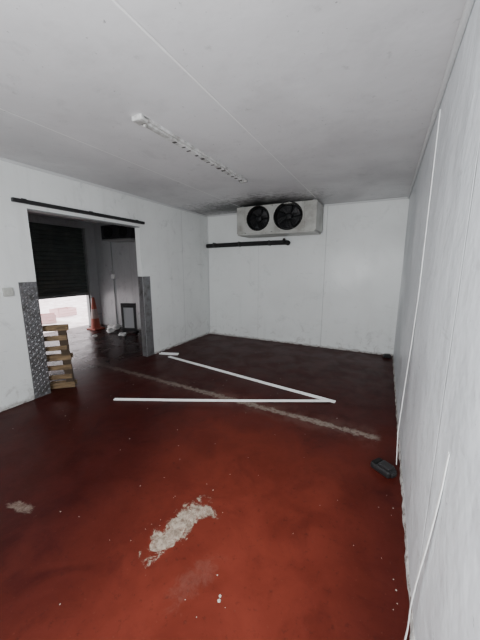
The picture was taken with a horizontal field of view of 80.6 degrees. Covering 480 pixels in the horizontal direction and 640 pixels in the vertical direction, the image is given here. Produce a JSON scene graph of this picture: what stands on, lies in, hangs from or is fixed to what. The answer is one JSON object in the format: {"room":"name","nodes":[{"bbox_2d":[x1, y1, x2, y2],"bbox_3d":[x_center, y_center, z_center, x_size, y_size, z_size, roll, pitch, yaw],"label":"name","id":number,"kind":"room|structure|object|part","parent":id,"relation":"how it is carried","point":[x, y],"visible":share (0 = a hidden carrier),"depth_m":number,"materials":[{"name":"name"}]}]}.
{"room":"cold storage room","nodes":[
{"label":"cold storage room","id":0,"kind":"room"},
{"bbox_2d":[28,214,101,325],"bbox_3d":[-4.789,-0.774,5.306,0.200,2.570,4.800,5,12,27],"label":"wall","id":1,"kind":"structure","parent":0,"point":[88,230],"depth_m":7.02,"materials":[{"name":"grey paint"}]},
{"bbox_2d":[29,222,90,325],"bbox_3d":[-4.472,-0.835,5.907,0.080,2.469,2.750,5,12,27],"label":"roller shutter","id":2,"kind":"object","parent":1,"relation":"attached to","point":[59,256],"visible":0.7,"depth_m":6.47,"materials":[{"name":"metal"}]},
{"bbox_2d":[29,222,87,296],"bbox_3d":[-4.469,-1.258,5.826,0.034,1.609,2.700,5,12,27],"label":"curtain","id":3,"kind":"object","parent":2,"relation":"hanging from","point":[59,256],"depth_m":6.47,"materials":[{"name":"metal"}]},
{"bbox_3d":[-4.474,-0.440,5.982,0.045,0.064,2.700,5,12,27],"label":"rail","id":4,"kind":"part","parent":2,"relation":"part of","materials":[{"name":"grey metal"}]},
{"bbox_3d":[-3.854,-1.034,7.102,0.080,2.420,0.030,5,12,27],"label":"guide rail","id":5,"kind":"part","parent":2,"relation":"part of","materials":[{"name":"grey metal"}]},
{"bbox_2d":[0,160,208,409],"bbox_3d":[-2.339,-0.383,3.213,0.100,2.570,7.030,5,12,27],"label":"wall","id":6,"kind":"structure","parent":0,"point":[171,249],"depth_m":3.90,"materials":[{"name":"white paint"}]},
{"bbox_2d":[2,288,13,295],"bbox_3d":[-2.408,-0.291,2.941,0.036,0.086,0.086,5,12,27],"label":"wall switch","id":7,"kind":"object","parent":6,"relation":"attached to","point":[6,291],"visible":1,"depth_m":2.93,"materials":[{"name":"grey plastic"}]},
{"bbox_2d":[18,282,50,397],"bbox_3d":[-2.328,0.239,3.227,0.009,1.335,0.180,5,12,27],"label":"kick plate","id":8,"kind":"object","parent":6,"relation":"attached to","point":[29,297],"visible":1,"depth_m":3.22,"materials":[{"name":"metal"}]},
{"bbox_2d":[11,197,144,223],"bbox_3d":[-1.929,-1.390,3.685,0.042,0.053,1.800,5,12,27],"label":"door track","id":9,"kind":"object","parent":6,"relation":"attached to","point":[13,199],"visible":1,"depth_m":3.43,"materials":[{"name":"black metal"}]},
{"bbox_2d":[27,208,138,227],"bbox_3d":[-1.978,-1.328,3.757,0.108,0.012,1.580,5,12,27],"label":"trim","id":10,"kind":"structure","parent":6,"relation":"attached to","point":[29,210],"depth_m":3.58,"materials":[{"name":"grey metal"}]},
{"bbox_2d":[0,157,206,216],"bbox_3d":[-2.289,-1.626,2.955,0.012,0.030,7.030,5,12,27],"label":"trim","id":11,"kind":"structure","parent":6,"relation":"attached to","point":[1,158],"depth_m":3.57,"materials":[{"name":"grey"}]},
{"bbox_2d":[0,333,209,411],"bbox_3d":[-2.289,0.875,3.423,0.012,0.020,7.030,5,12,27],"label":"baseboard","id":12,"kind":"structure","parent":6,"relation":"attached to","point":[207,333],"depth_m":3.25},
{"bbox_2d":[138,276,146,355],"bbox_3d":[-1.622,-0.043,4.709,0.100,1.345,0.009,5,12,27],"label":"kick plate","id":13,"kind":"object","parent":6,"relation":"attached to","point":[140,280],"visible":1,"depth_m":4.71,"materials":[{"name":"metal"}]},
{"bbox_2d":[143,276,153,355],"bbox_3d":[-1.533,-0.053,4.760,0.009,1.345,0.160,5,12,27],"label":"kick plate","id":14,"kind":"object","parent":6,"relation":"attached to","point":[146,279],"visible":1,"depth_m":4.75,"materials":[{"name":"metal"}]},
{"bbox_2d":[93,223,140,329],"bbox_3d":[-2.297,-1.026,6.651,3.000,2.570,0.100,5,12,27],"label":"wall","id":15,"kind":"structure","parent":0,"point":[124,256],"depth_m":6.98,"materials":[{"name":"grey paint"}]},
{"bbox_2d":[110,242,117,323],"bbox_3d":[-3.132,-1.005,7.003,0.100,2.400,0.050,5,12,27],"label":"conduit","id":16,"kind":"object","parent":15,"relation":"attached to","point":[113,274],"visible":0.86,"depth_m":6.98,"materials":[{"name":"grey"}]},
{"bbox_2d":[101,225,135,242],"bbox_3d":[-2.583,-1.925,6.291,0.920,0.330,0.495,5,12,27],"label":"condenser unit","id":17,"kind":"object","parent":15,"relation":"attached to","point":[109,233],"visible":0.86,"depth_m":6.10,"materials":[{"name":"black"}]},
{"bbox_2d":[102,238,135,242],"bbox_3d":[-2.582,-1.778,6.321,0.880,0.030,0.490,5,12,27],"label":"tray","id":18,"kind":"object","parent":17,"relation":"on","point":[119,240],"depth_m":6.18,"materials":[{"name":"grey"}]},
{"bbox_2d":[0,325,409,639],"bbox_3d":[-2.105,0.952,3.342,7.225,0.100,7.230,5,12,27],"label":"floor","id":19,"kind":"structure","parent":0,"point":[287,564],"depth_m":1.86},
{"bbox_2d":[42,324,76,388],"bbox_3d":[-2.693,0.484,3.449,1.217,0.840,0.113,-2,11,-11],"label":"wooden pallet","id":20,"kind":"object","parent":19,"relation":"on","point":[65,356],"visible":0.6,"depth_m":3.49,"materials":[{"name":"brown wood"}]},
{"bbox_2d":[87,297,104,330],"bbox_3d":[-3.557,-0.165,6.917,0.300,0.780,0.300,5,12,27],"label":"traffic cone","id":21,"kind":"object","parent":19,"relation":"on","point":[95,323],"visible":1,"depth_m":6.87,"materials":[{"name":"orange plastic"}]},
{"bbox_2d":[106,328,115,332],"bbox_3d":[-3.009,0.240,6.579,0.197,0.105,0.189,9,14,39],"label":"rag","id":22,"kind":"object","parent":19,"relation":"on","point":[109,330],"visible":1,"depth_m":6.53,"materials":[{"name":"white fabric"}]},
{"bbox_2d":[107,324,120,329],"bbox_3d":[-3.086,0.162,6.918,0.319,0.137,0.333,-4,11,-20],"label":"rag","id":23,"kind":"object","parent":19,"relation":"on","point":[116,326],"visible":0.8,"depth_m":6.86,"materials":[{"name":"white fabric"}]},
{"bbox_2d":[120,303,138,332],"bbox_3d":[-2.580,-0.051,6.580,0.360,0.680,0.200,1,11,7],"label":"framed panel","id":24,"kind":"object","parent":19,"relation":"on","point":[128,310],"visible":0.99,"depth_m":6.57,"materials":[{"name":"black plastic"}]},
{"bbox_3d":[-2.580,-0.051,6.580,0.280,0.500,0.016,1,11,7],"label":"inset panel","id":25,"kind":"part","parent":24,"relation":"part of","materials":[{"name":"grey"}]},
{"bbox_2d":[159,352,178,354],"bbox_3d":[-1.240,0.588,4.936,0.340,0.020,0.082,2,11,9],"label":"strip","id":26,"kind":"object","parent":19,"relation":"on","point":[162,353],"visible":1,"depth_m":4.93,"materials":[{"name":"white plastic"}]},
{"bbox_2d":[113,398,332,401],"bbox_3d":[-0.205,0.906,3.214,2.478,0.028,0.043,0,11,2],"label":"strip","id":27,"kind":"object","parent":19,"relation":"on","point":[127,399],"visible":1,"depth_m":3.21,"materials":[{"name":"white plastic"}]},
{"bbox_2d":[59,363,397,617],"bbox_3d":[-0.112,0.906,3.302,3.340,0.003,4.384,5,12,27],"label":"debris","id":28,"kind":"object","parent":19,"relation":"on","point":[220,595],"visible":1,"depth_m":1.38,"materials":[{"name":"grey"}]},
{"bbox_2d":[169,356,335,402],"bbox_3d":[-0.069,0.770,3.985,2.803,0.012,0.052,8,13,35],"label":"strip","id":29,"kind":"object","parent":19,"relation":"on","point":[201,365],"visible":1,"depth_m":3.76,"materials":[{"name":"white plastic"}]},
{"bbox_2d":[370,458,396,478],"bbox_3d":[1.072,1.097,2.105,0.100,0.070,0.169,-6,12,-27],"label":"battery pack","id":30,"kind":"object","parent":19,"relation":"on","point":[383,467],"visible":1,"depth_m":2.07,"materials":[{"name":"black plastic"}]},
{"bbox_2d":[383,354,390,357],"bbox_3d":[2.477,0.604,4.767,0.120,0.060,0.080,3,11,15],"label":"block","id":31,"kind":"object","parent":19,"relation":"on","point":[384,355],"visible":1,"depth_m":4.74,"materials":[{"name":"black"}]},
{"bbox_2d":[0,0,465,222],"bbox_3d":[-2.105,-1.673,2.851,7.225,0.100,7.230,5,12,27],"label":"ceiling","id":32,"kind":"structure","parent":0,"point":[325,101],"depth_m":1.75,"materials":[{"name":"white paint"}]},
{"bbox_2d":[132,113,247,183],"bbox_3d":[-0.344,-1.586,2.793,0.096,0.052,1.760,5,12,27],"label":"batten","id":33,"kind":"object","parent":32,"relation":"attached to","point":[140,119],"visible":1,"depth_m":2.44,"materials":[{"name":"white plastic"}]},
{"bbox_2d":[237,199,322,237],"bbox_3d":[0.680,-1.766,5.004,1.430,0.511,0.519,5,12,27],"label":"evaporator","id":34,"kind":"object","parent":32,"relation":"attached to","point":[289,218],"visible":1,"depth_m":4.81,"materials":[{"name":"white metal"}]},
{"bbox_3d":[0.575,-1.740,4.840,1.075,0.460,0.050,5,12,27],"label":"fan panel","id":35,"kind":"part","parent":34,"relation":"part of","materials":[{"name":"white metal"}]},
{"bbox_2d":[238,230,320,237],"bbox_3d":[0.685,-1.532,5.059,1.390,0.030,0.495,5,12,27],"label":"drip tray","id":36,"kind":"object","parent":34,"relation":"on","point":[264,233],"depth_m":4.95,"materials":[{"name":"white metal"}]},
{"bbox_2d":[208,199,408,354],"bbox_3d":[0.983,-0.807,5.482,3.925,2.570,0.100,5,12,27],"label":"wall","id":37,"kind":"structure","parent":0,"point":[338,287],"depth_m":5.21,"materials":[{"name":"white paint"}]},
{"bbox_2d":[207,216,209,332],"bbox_3d":[-0.694,-0.952,6.256,0.020,2.570,0.020,5,12,27],"label":"trim","id":38,"kind":"structure","parent":37,"relation":"attached to","point":[207,216],"depth_m":6.25,"materials":[{"name":"grey"}]},
{"bbox_2d":[206,238,289,247],"bbox_3d":[0.099,-1.523,5.640,1.849,0.129,0.192,5,12,27],"label":"insulated pipe","id":39,"kind":"object","parent":37,"relation":"attached to","point":[273,242],"visible":1,"depth_m":5.59,"materials":[{"name":"black rubber"}]},
{"bbox_2d":[210,333,392,355],"bbox_3d":[0.957,0.456,5.666,3.725,0.020,0.015,5,12,27],"label":"baseboard","id":40,"kind":"structure","parent":37,"relation":"attached to","point":[210,333],"depth_m":5.53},
{"bbox_2d":[208,197,407,216],"bbox_3d":[0.958,-2.046,5.199,3.725,0.030,0.012,5,12,27],"label":"trim","id":41,"kind":"structure","parent":37,"relation":"attached to","point":[399,198],"depth_m":4.71,"materials":[{"name":"grey"}]},
{"bbox_2d":[393,0,479,639],"bbox_3d":[1.069,-0.063,1.506,0.100,2.570,7.030,5,12,27],"label":"wall","id":42,"kind":"structure","parent":0,"point":[440,413],"depth_m":1.09,"materials":[{"name":"white paint"}]},
{"bbox_2d":[392,357,414,639],"bbox_3d":[1.018,1.177,1.765,0.016,0.036,7.030,5,12,27],"label":"baseboard","id":43,"kind":"structure","parent":42,"relation":"attached to","point":[412,636],"depth_m":1.61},
{"bbox_2d":[396,109,440,464],"bbox_3d":[1.240,-0.128,2.007,0.027,2.487,0.185,8,13,37],"label":"strip","id":44,"kind":"object","parent":42,"relation":"attached to","point":[440,109],"visible":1,"depth_m":2.03,"materials":[{"name":"white plastic"}]},
{"bbox_2d":[404,452,449,639],"bbox_3d":[0.662,0.858,1.017,0.016,0.923,0.118,2,11,10],"label":"strip","id":45,"kind":"object","parent":42,"relation":"attached to","point":[448,454],"visible":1,"depth_m":0.99,"materials":[{"name":"white plastic"}]},
{"bbox_2d":[408,0,474,198],"bbox_3d":[1.012,-1.314,1.302,0.028,0.035,7.030,5,12,27],"label":"trim","id":46,"kind":"structure","parent":42,"relation":"attached to","point":[469,4],"depth_m":1.54,"materials":[{"name":"grey"}]},
{"label":"outside","id":47,"kind":"structure","parent":0,"visible":0},
{"bbox_2d":[39,296,88,332],"bbox_3d":[-7.041,-0.149,9.331,7.100,0.100,14.000,5,12,27],"label":"ground","id":48,"kind":"structure","parent":47,"point":[81,319],"depth_m":10.56,"materials":[{"name":"white concrete"}]},
{"bbox_2d":[41,313,56,324],"bbox_3d":[-5.420,-0.030,7.771,0.620,0.240,0.422,-7,13,-34],"label":"plastic crate","id":49,"kind":"object","parent":48,"relation":"on","point":[47,318],"visible":0.58,"depth_m":7.71,"materials":[{"name":"pink"}]},
{"bbox_2d":[49,307,76,317],"bbox_3d":[-5.590,-0.252,8.959,0.422,0.240,0.620,4,11,21],"label":"plastic crate","id":50,"kind":"object","parent":48,"relation":"on","point":[63,311],"visible":0.89,"depth_m":8.87,"materials":[{"name":"pink"}]},
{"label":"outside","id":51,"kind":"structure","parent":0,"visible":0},
{"bbox_2d":[39,295,85,300],"bbox_3d":[-10.293,-1.948,10.680,0.200,3.100,14.000,5,12,27],"label":"wall","id":52,"kind":"structure","parent":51,"point":[85,295],"depth_m":13.80,"materials":[{"name":"white paint"}]}
]}

